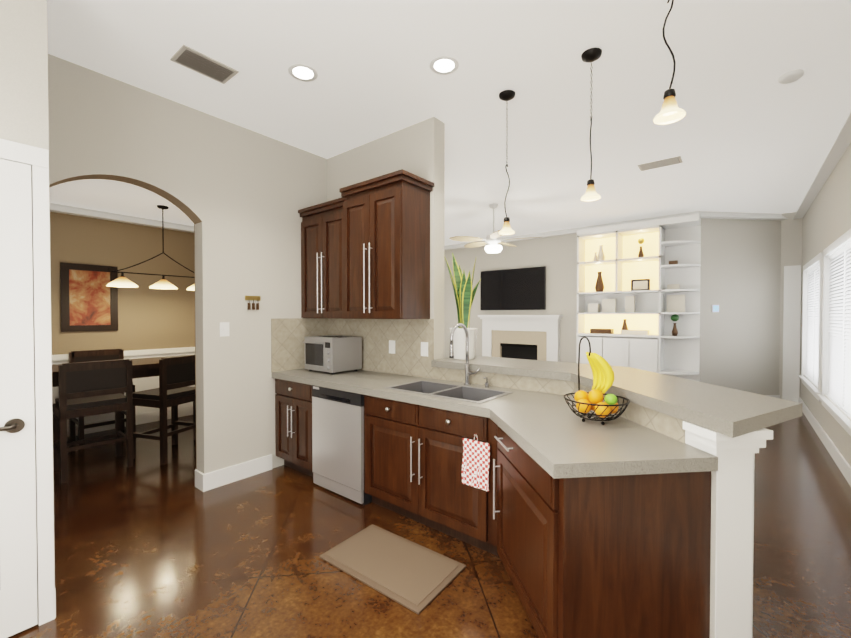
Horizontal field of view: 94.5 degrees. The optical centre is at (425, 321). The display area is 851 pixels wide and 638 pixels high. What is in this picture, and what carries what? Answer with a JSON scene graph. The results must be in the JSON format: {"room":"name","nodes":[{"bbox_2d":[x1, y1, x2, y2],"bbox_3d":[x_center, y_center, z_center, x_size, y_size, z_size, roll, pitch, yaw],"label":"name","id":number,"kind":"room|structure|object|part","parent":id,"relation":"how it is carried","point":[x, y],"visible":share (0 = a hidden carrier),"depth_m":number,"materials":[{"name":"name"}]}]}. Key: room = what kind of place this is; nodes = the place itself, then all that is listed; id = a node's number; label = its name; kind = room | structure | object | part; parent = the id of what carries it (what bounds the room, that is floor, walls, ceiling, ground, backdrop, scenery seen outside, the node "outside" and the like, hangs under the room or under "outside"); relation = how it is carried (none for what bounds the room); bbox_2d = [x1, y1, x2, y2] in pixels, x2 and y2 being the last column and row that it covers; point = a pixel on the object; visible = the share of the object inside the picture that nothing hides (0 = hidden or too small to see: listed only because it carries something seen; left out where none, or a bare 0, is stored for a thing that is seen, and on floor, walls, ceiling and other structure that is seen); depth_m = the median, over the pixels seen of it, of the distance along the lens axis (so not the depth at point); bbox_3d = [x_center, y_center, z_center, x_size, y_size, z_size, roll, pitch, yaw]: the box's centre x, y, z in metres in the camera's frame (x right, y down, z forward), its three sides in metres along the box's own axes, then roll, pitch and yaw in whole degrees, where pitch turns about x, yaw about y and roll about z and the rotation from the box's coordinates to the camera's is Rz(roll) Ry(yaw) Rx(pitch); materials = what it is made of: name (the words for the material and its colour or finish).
{"room":"kitchen","nodes":[
{"label":"kitchen","id":0,"kind":"room"},
{"bbox_2d":[0,0,54,612],"bbox_3d":[-2.930,-0.123,1.145,0.880,3.110,2.570,1,1,39],"label":"wall","id":1,"kind":"structure","parent":0,"point":[24,117],"depth_m":1.80,"materials":[{"name":"grey paint"}]},
{"bbox_2d":[0,159,37,637],"bbox_3d":[-2.045,0.353,1.487,0.076,2.124,0.812,1,1,39],"label":"pantry door","id":2,"kind":"structure","parent":1,"relation":"in","point":[18,579],"depth_m":1.77,"materials":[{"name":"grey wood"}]},
{"bbox_2d":[0,138,54,625],"bbox_3d":[-2.068,0.315,1.505,0.024,2.225,0.930,1,1,39],"label":"door frame","id":3,"kind":"structure","parent":1,"relation":"attached to","point":[36,159],"depth_m":1.84,"materials":[{"name":"white wood"}]},
{"bbox_2d":[50,179,193,225],"bbox_3d":[-3.333,-1.381,3.807,2.800,0.050,3.450,1,1,39],"label":"ceiling","id":4,"kind":"structure","parent":0,"point":[116,197],"depth_m":4.41,"materials":[{"name":"white paint"}]},
{"bbox_2d":[106,205,194,290],"bbox_3d":[-3.136,-0.879,4.701,0.290,0.979,1.090,1,1,39],"label":"dining chandelier","id":5,"kind":"object","parent":4,"relation":"hanging from","point":[162,207],"depth_m":4.60,"materials":[{"name":"black metal"}]},
{"bbox_3d":[-3.386,-0.440,4.395,0.290,0.110,0.290,1,1,39],"label":"chandelier shade","id":6,"kind":"part","parent":5,"relation":"part of","materials":[{"name":"white glass"}]},
{"bbox_3d":[-3.136,-0.444,4.707,0.290,0.110,0.290,1,1,39],"label":"chandelier shade","id":7,"kind":"part","parent":5,"relation":"part of","materials":[{"name":"white glass"}]},
{"bbox_3d":[-2.886,-0.449,5.019,0.290,0.110,0.290,1,1,39],"label":"chandelier shade","id":8,"kind":"part","parent":5,"relation":"part of","materials":[{"name":"white glass"}]},
{"bbox_2d":[50,212,194,354],"bbox_3d":[-4.426,0.006,4.703,0.300,2.750,3.450,1,1,39],"label":"wall","id":9,"kind":"structure","parent":0,"point":[149,318],"depth_m":5.18,"materials":[{"name":"beige paint"}]},
{"bbox_2d":[60,262,117,331],"bbox_3d":[-4.112,-0.283,4.825,0.029,0.815,0.540,1,1,39],"label":"framed picture","id":10,"kind":"object","parent":9,"relation":"attached to","point":[88,299],"visible":0.9,"depth_m":4.80,"materials":[{"name":"black"}]},
{"bbox_2d":[50,203,193,232],"bbox_3d":[-4.270,-1.317,4.558,0.100,0.100,3.428,1,1,39],"label":"crown molding","id":11,"kind":"structure","parent":9,"relation":"attached to","point":[76,211],"depth_m":4.95,"materials":[{"name":"white wood"}]},
{"bbox_2d":[52,347,194,425],"bbox_3d":[-4.294,0.817,4.614,0.030,0.850,3.418,1,1,39],"label":"trim","id":12,"kind":"structure","parent":9,"relation":"attached to","point":[144,383],"depth_m":5.23,"materials":[{"name":"white"}]},
{"bbox_2d":[67,405,192,436],"bbox_3d":[-4.306,1.312,4.618,0.016,0.140,3.438,1,1,39],"label":"baseboard","id":13,"kind":"structure","parent":9,"relation":"attached to","point":[147,417],"depth_m":5.25,"materials":[{"name":"white"}]},
{"bbox_2d":[48,54,326,473],"bbox_3d":[-2.182,-0.148,2.903,0.150,3.110,3.450,1,1,39],"label":"wall","id":14,"kind":"structure","parent":0,"point":[239,196],"depth_m":3.33,"materials":[{"name":"beige paint"}]},
{"bbox_2d":[219,322,228,336],"bbox_3d":[-1.716,0.070,3.359,0.010,0.120,0.080,1,1,39],"label":"light switch","id":15,"kind":"object","parent":14,"relation":"attached to","point":[224,328],"visible":1,"depth_m":3.36,"materials":[{"name":"white plastic"}]},
{"bbox_2d":[199,454,271,491],"bbox_3d":[-1.647,1.329,3.475,0.036,0.140,0.611,1,1,39],"label":"baseboard","id":16,"kind":"structure","parent":14,"relation":"attached to","point":[219,477],"depth_m":3.43,"materials":[{"name":"white wood"}]},
{"bbox_2d":[245,296,260,309],"bbox_3d":[-1.555,-0.165,3.547,0.021,0.125,0.140,1,1,39],"label":"key rack","id":17,"kind":"object","parent":14,"relation":"attached to","point":[256,298],"visible":0.94,"depth_m":3.54,"materials":[{"name":"gold metal"}]},
{"bbox_2d":[271,318,327,371],"bbox_3d":[-1.245,0.224,3.949,0.008,0.504,0.650,1,1,39],"label":"tile backsplash","id":18,"kind":"structure","parent":14,"relation":"attached to","point":[288,335],"depth_m":3.86,"materials":[{"name":"tile"}]},
{"bbox_2d":[299,201,333,318],"bbox_3d":[-0.875,-0.549,3.847,0.697,1.045,0.327,1,1,39],"label":"upper cabinet","id":19,"kind":"object","parent":14,"relation":"attached to","point":[317,225],"depth_m":3.76,"materials":[{"name":"brown wood"}]},
{"bbox_2d":[194,224,196,469],"bbox_3d":[-2.249,0.031,2.952,0.011,2.750,3.438,1,1,39],"label":"wall","id":20,"kind":"structure","parent":0,"point":[195,338],"depth_m":3.33,"materials":[{"name":"grey paint"}]},
{"bbox_2d":[328,319,433,378],"bbox_3d":[-0.490,0.227,3.757,1.430,0.504,0.008,1,1,39],"label":"tile backsplash","id":21,"kind":"structure","parent":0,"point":[408,336],"depth_m":3.59,"materials":[{"name":"tile"}]},
{"bbox_2d":[389,340,394,353],"bbox_3d":[-0.306,0.237,3.599,0.075,0.120,0.007,1,1,39],"label":"outlet","id":22,"kind":"object","parent":21,"relation":"attached to","point":[391,343],"depth_m":3.60,"materials":[{"name":"white plastic"}]},
{"bbox_2d":[421,342,427,356],"bbox_3d":[-0.009,0.240,3.362,0.075,0.120,0.007,1,1,39],"label":"outlet","id":23,"kind":"object","parent":21,"relation":"attached to","point":[424,348],"depth_m":3.36,"materials":[{"name":"white plastic"}]},
{"bbox_2d":[327,117,444,359],"bbox_3d":[-1.591,-0.175,4.736,4.380,3.110,0.150,1,1,39],"label":"wall","id":24,"kind":"structure","parent":0,"point":[417,149],"depth_m":3.40,"materials":[{"name":"beige paint"}]},
{"bbox_2d":[334,173,433,318],"bbox_3d":[-0.372,-0.572,3.415,0.756,1.105,0.372,1,1,39],"label":"upper cabinet","id":25,"kind":"object","parent":24,"relation":"attached to","point":[365,249],"depth_m":3.22,"materials":[{"name":"brown wood"}]},
{"bbox_2d":[8,412,850,637],"bbox_3d":[-0.061,1.434,4.494,7.600,0.100,11.350,1,1,39],"label":"floor","id":26,"kind":"structure","parent":0,"point":[147,545],"depth_m":2.36,"materials":[{"name":"concrete"}]},
{"bbox_2d":[52,359,132,483],"bbox_3d":[-3.154,0.879,3.728,0.502,1.032,0.531,1,1,39],"label":"dining chair","id":27,"kind":"object","parent":26,"relation":"on","point":[92,388],"visible":1,"depth_m":3.60,"materials":[{"name":"brown wood"}]},
{"bbox_2d":[69,348,135,444],"bbox_3d":[-3.809,0.866,4.638,0.484,1.032,0.514,1,1,39],"label":"dining chair","id":28,"kind":"object","parent":26,"relation":"on","point":[94,355],"visible":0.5,"depth_m":4.65,"materials":[{"name":"brown wood"}]},
{"bbox_2d":[52,354,194,386],"bbox_3d":[-3.340,0.926,4.551,0.760,0.915,1.950,1,1,39],"label":"dining table","id":29,"kind":"object","parent":26,"relation":"on","point":[144,367],"visible":0.06,"depth_m":4.33,"materials":[{"name":"brown wood"}]},
{"bbox_2d":[133,355,195,464],"bbox_3d":[-2.685,0.873,4.121,0.484,1.032,0.514,0,1,19],"label":"dining chair","id":30,"kind":"object","parent":26,"relation":"on","point":[174,390],"visible":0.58,"depth_m":3.94,"materials":[{"name":"brown wood"}]},
{"bbox_2d":[193,401,195,439],"bbox_3d":[-2.360,0.866,4.655,0.484,1.032,0.514,1,1,34],"label":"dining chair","id":31,"kind":"object","parent":26,"relation":"on","point":[194,417],"visible":0.02,"depth_m":4.56,"materials":[{"name":"brown wood"}]},
{"bbox_2d":[312,385,371,505],"bbox_3d":[-0.547,0.970,3.381,0.613,0.860,0.584,1,1,39],"label":"dishwasher","id":32,"kind":"object","parent":26,"relation":"on","point":[337,441],"visible":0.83,"depth_m":3.13,"materials":[{"name":"silver metal"}]},
{"bbox_2d":[319,524,465,614],"bbox_3d":[-0.200,1.406,2.305,0.765,0.017,0.476,1,1,39],"label":"kitchen mat","id":33,"kind":"object","parent":26,"relation":"on","point":[416,578],"visible":1,"depth_m":2.25,"materials":[{"name":"brown rubber"}]},
{"bbox_2d":[431,417,574,637],"bbox_3d":[0.477,0.985,1.861,0.621,0.874,0.606,1,1,39],"label":"base cabinet","id":34,"kind":"object","parent":26,"relation":"on","point":[525,518],"depth_m":1.88,"materials":[{"name":"brown wood"}]},
{"bbox_2d":[462,434,489,490],"bbox_3d":[0.294,0.826,2.329,0.188,0.319,0.022,1,1,39],"label":"dish towel","id":35,"kind":"object","parent":34,"relation":"hanging from","point":[475,464],"visible":1,"depth_m":2.33,"materials":[{"name":"red fabric"}]},
{"bbox_2d":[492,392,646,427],"bbox_3d":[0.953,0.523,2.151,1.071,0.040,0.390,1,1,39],"label":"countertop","id":36,"kind":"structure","parent":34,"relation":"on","point":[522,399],"depth_m":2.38,"materials":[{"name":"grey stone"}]},
{"bbox_2d":[478,315,562,361],"bbox_3d":[1.818,0.603,8.004,1.790,1.460,0.500,1,1,39],"label":"fireplace","id":37,"kind":"object","parent":26,"relation":"on","point":[532,337],"visible":0.6,"depth_m":8.06,"materials":[{"name":"white"}]},
{"bbox_2d":[576,214,700,380],"bbox_3d":[3.537,-0.137,6.660,1.800,2.980,0.425,1,1,39],"label":"shelf unit","id":38,"kind":"object","parent":26,"relation":"on","point":[638,295],"visible":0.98,"depth_m":6.61,"materials":[{"name":"white wood"}]},
{"bbox_2d":[575,471,710,637],"bbox_3d":[0.775,0.990,1.515,0.502,0.874,0.440,1,1,39],"label":"base cabinet","id":39,"kind":"object","parent":26,"relation":"on","point":[624,556],"depth_m":1.49,"materials":[{"name":"brown wood"}]},
{"bbox_2d":[272,368,665,435],"bbox_3d":[0.027,0.519,2.843,3.381,0.052,0.793,1,1,39],"label":"countertop","id":40,"kind":"structure","parent":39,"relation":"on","point":[365,382],"depth_m":2.96,"materials":[{"name":"grey stone"}]},
{"bbox_2d":[303,335,361,373],"bbox_3d":[-0.901,0.313,3.765,0.420,0.332,0.392,1,1,39],"label":"microwave","id":41,"kind":"object","parent":40,"relation":"on","point":[332,354],"visible":1,"depth_m":3.64,"materials":[{"name":"silver plastic"}]},
{"bbox_2d":[384,380,512,403],"bbox_3d":[0.149,0.591,2.808,0.824,0.203,0.444,1,1,39],"label":"sink","id":42,"kind":"object","parent":40,"relation":"in","point":[459,392],"visible":0.31,"depth_m":2.89,"materials":[{"name":"silver metal"}]},
{"bbox_2d":[449,323,488,387],"bbox_3d":[0.320,0.253,2.891,0.214,0.478,0.255,1,1,39],"label":"faucet","id":43,"kind":"object","parent":40,"relation":"on","point":[468,373],"visible":0.98,"depth_m":2.99,"materials":[{"name":"grey metal"}]},
{"bbox_2d":[460,404,717,478],"bbox_3d":[0.585,0.536,1.678,1.053,0.052,0.570,1,1,39],"label":"countertop","id":44,"kind":"structure","parent":39,"relation":"on","point":[553,436],"depth_m":1.59,"materials":[{"name":"grey stone"}]},
{"bbox_2d":[563,336,629,424],"bbox_3d":[0.856,0.293,1.975,0.308,0.424,0.308,1,1,39],"label":"fruit basket","id":45,"kind":"object","parent":44,"relation":"on","point":[603,379],"visible":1,"depth_m":1.97,"materials":[{"name":"yellow food"}]},
{"bbox_2d":[47,0,850,245],"bbox_3d":[-0.061,-1.776,4.448,7.600,0.100,11.350,1,1,39],"label":"ceiling","id":46,"kind":"structure","parent":0,"point":[748,132],"depth_m":2.84,"materials":[{"name":"white paint"}]},
{"bbox_2d":[170,44,238,83],"bbox_3d":[-1.462,-1.690,2.611,0.220,0.016,0.340,1,1,39],"label":"ceiling vent","id":47,"kind":"object","parent":46,"relation":"in","point":[198,62],"visible":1,"depth_m":2.59,"materials":[{"name":"beige metal"}]},
{"bbox_2d":[288,64,317,81],"bbox_3d":[-0.838,-1.698,2.695,0.196,0.004,0.196,1,1,39],"label":"recessed light","id":48,"kind":"object","parent":46,"relation":"in","point":[299,72],"visible":1,"depth_m":2.69,"materials":[{"name":"white plastic"}]},
{"bbox_2d":[429,56,458,74],"bbox_3d":[0.124,-1.697,2.616,0.196,0.004,0.196,1,1,39],"label":"recessed light","id":49,"kind":"object","parent":46,"relation":"in","point":[443,65],"visible":1,"depth_m":2.61,"materials":[{"name":"white"}]},
{"bbox_2d":[449,203,538,252],"bbox_3d":[1.063,-1.384,5.947,1.332,0.724,1.272,1,1,39],"label":"ceiling fan","id":50,"kind":"object","parent":46,"relation":"hanging from","point":[493,239],"visible":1,"depth_m":5.83,"materials":[{"name":"white"}]},
{"bbox_2d":[499,90,514,234],"bbox_3d":[0.613,-1.183,2.962,0.124,1.040,0.124,1,1,39],"label":"pendant light","id":51,"kind":"object","parent":46,"relation":"hanging from","point":[506,95],"depth_m":2.95,"materials":[{"name":"white glass"}]},
{"bbox_3d":[0.613,-0.709,2.969,0.122,0.091,0.122,1,1,39],"label":"pendant light shade","id":52,"kind":"part","parent":51,"relation":"part of","materials":[{"name":"white glass"}]},
{"bbox_2d":[581,47,601,200],"bbox_3d":[1.054,-1.239,2.505,0.124,0.915,0.124,1,1,39],"label":"pendant light","id":53,"kind":"object","parent":46,"relation":"hanging from","point":[590,55],"depth_m":2.49,"materials":[{"name":"white glass"}]},
{"bbox_3d":[1.054,-0.827,2.511,0.122,0.091,0.122,1,1,39],"label":"pendant light shade","id":54,"kind":"part","parent":53,"relation":"part of","materials":[{"name":"white glass"}]},
{"bbox_2d":[638,156,682,170],"bbox_3d":[2.563,-1.715,4.301,0.400,0.016,0.200,1,1,39],"label":"ceiling vent","id":55,"kind":"object","parent":46,"relation":"in","point":[662,163],"visible":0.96,"depth_m":4.27,"materials":[{"name":"beige metal"}]},
{"bbox_2d":[653,0,685,124],"bbox_3d":[1.057,-1.282,1.699,0.124,0.805,0.124,1,1,39],"label":"pendant light","id":56,"kind":"object","parent":46,"relation":"hanging from","point":[669,92],"depth_m":1.70,"materials":[{"name":"white glass"}]},
{"bbox_3d":[1.057,-0.925,1.704,0.122,0.091,0.122,1,1,39],"label":"pendant light shade","id":57,"kind":"part","parent":56,"relation":"part of","materials":[{"name":"white glass"}]},
{"bbox_2d":[778,69,803,83],"bbox_3d":[2.524,-1.683,2.717,0.130,0.035,0.130,1,1,39],"label":"smoke detector","id":58,"kind":"object","parent":46,"relation":"attached to","point":[791,76],"visible":1,"depth_m":2.69,"materials":[{"name":"white plastic"}]},
{"bbox_2d":[444,234,576,362],"bbox_3d":[2.011,-0.226,8.256,6.100,3.110,0.150,1,1,39],"label":"wall","id":59,"kind":"structure","parent":0,"point":[556,256],"depth_m":8.01,"materials":[{"name":"beige paint"}]},
{"bbox_2d":[480,266,545,309],"bbox_3d":[1.811,-0.661,8.265,1.470,0.860,0.071,1,1,39],"label":"wall-mounted tv","id":60,"kind":"object","parent":59,"relation":"attached to","point":[517,289],"visible":0.98,"depth_m":8.19,"materials":[{"name":"black plastic"}]},
{"bbox_2d":[702,450,715,637],"bbox_3d":[0.676,0.904,2.436,2.054,1.019,0.928,1,1,39],"label":"wall","id":61,"kind":"structure","parent":0,"point":[712,554],"depth_m":1.51,"materials":[{"name":"white paint"}]},
{"bbox_2d":[433,367,573,396],"bbox_3d":[0.523,0.439,2.948,1.166,0.104,0.008,1,1,39],"label":"tile backsplash","id":62,"kind":"structure","parent":61,"relation":"attached to","point":[551,386],"depth_m":2.86,"materials":[{"name":"tile"}]},
{"bbox_2d":[431,356,802,437],"bbox_3d":[0.826,0.366,2.478,2.221,0.055,1.404,1,1,39],"label":"bar","id":63,"kind":"object","parent":61,"relation":"on","point":[730,412],"visible":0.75,"depth_m":1.88,"materials":[{"name":"grey stone"}]},
{"bbox_2d":[444,253,480,359],"bbox_3d":[0.315,-0.146,3.412,0.290,0.940,0.280,1,1,39],"label":"snake plant","id":64,"kind":"object","parent":63,"relation":"on","point":[464,293],"visible":0.96,"depth_m":3.33,"materials":[{"name":"green plant"}]},
{"bbox_2d":[574,383,684,442],"bbox_3d":[1.031,0.451,2.113,0.008,0.104,0.950,0,1,-6],"label":"tile backsplash","id":65,"kind":"structure","parent":61,"relation":"attached to","point":[666,425],"depth_m":1.83,"materials":[{"name":"stone"}]},
{"bbox_2d":[683,421,772,637],"bbox_3d":[1.174,0.917,1.560,0.234,1.019,0.192,0,1,-6],"label":"column","id":66,"kind":"structure","parent":61,"relation":"attached to","point":[734,540],"depth_m":1.50,"materials":[{"name":"white"}]},
{"bbox_2d":[699,218,780,394],"bbox_3d":[5.074,-0.199,6.447,1.485,3.110,0.150,0,1,-6],"label":"wall","id":67,"kind":"structure","parent":0,"point":[740,275],"depth_m":6.38,"materials":[{"name":"grey paint"}]},
{"bbox_2d":[444,112,850,249],"bbox_3d":[1.342,-1.696,6.240,7.250,0.110,5.900,1,1,39],"label":"crown molding","id":68,"kind":"structure","parent":67,"relation":"attached to","point":[842,142],"depth_m":6.23,"materials":[{"name":"white wood"}]},
{"bbox_2d":[711,305,718,311],"bbox_3d":[4.654,-0.202,6.313,0.120,0.120,0.023,0,1,-6],"label":"light switch","id":69,"kind":"object","parent":67,"relation":"attached to","point":[714,308],"visible":0.96,"depth_m":6.30,"materials":[{"name":"white"}]},
{"bbox_2d":[779,212,801,398],"bbox_3d":[5.984,-0.199,6.419,0.600,3.110,0.150,1,1,39],"label":"wall","id":70,"kind":"structure","parent":0,"point":[791,241],"depth_m":6.39,"materials":[{"name":"grey paint"}]},
{"bbox_2d":[782,265,800,401],"bbox_3d":[5.915,0.232,6.354,0.200,2.250,0.043,1,1,39],"label":"door","id":71,"kind":"structure","parent":70,"relation":"in","point":[791,333],"depth_m":6.34,"materials":[{"name":"white wood"}]},
{"bbox_2d":[800,143,850,465],"bbox_3d":[2.745,-0.136,2.095,0.150,3.110,11.150,1,1,39],"label":"wall","id":72,"kind":"structure","parent":0,"point":[826,220],"depth_m":4.33,"materials":[{"name":"grey paint"}]},
{"bbox_2d":[798,252,822,401],"bbox_3d":[5.289,0.062,5.314,0.200,1.780,1.750,1,1,39],"label":"window","id":73,"kind":"structure","parent":72,"relation":"in","point":[812,319],"depth_m":5.41,"materials":[{"name":"white"}]},
{"bbox_2d":[799,397,850,485],"bbox_3d":[2.632,1.349,2.111,0.020,0.140,10.700,1,1,39],"label":"baseboard","id":74,"kind":"structure","parent":72,"relation":"attached to","point":[838,458],"depth_m":4.12,"materials":[{"name":"white wood"}]},
{"bbox_2d":[817,229,850,435],"bbox_3d":[4.054,0.084,3.773,0.200,1.780,1.900,1,1,39],"label":"window","id":75,"kind":"structure","parent":72,"relation":"in","point":[836,352],"depth_m":4.04,"materials":[{"name":"white"}]}
]}

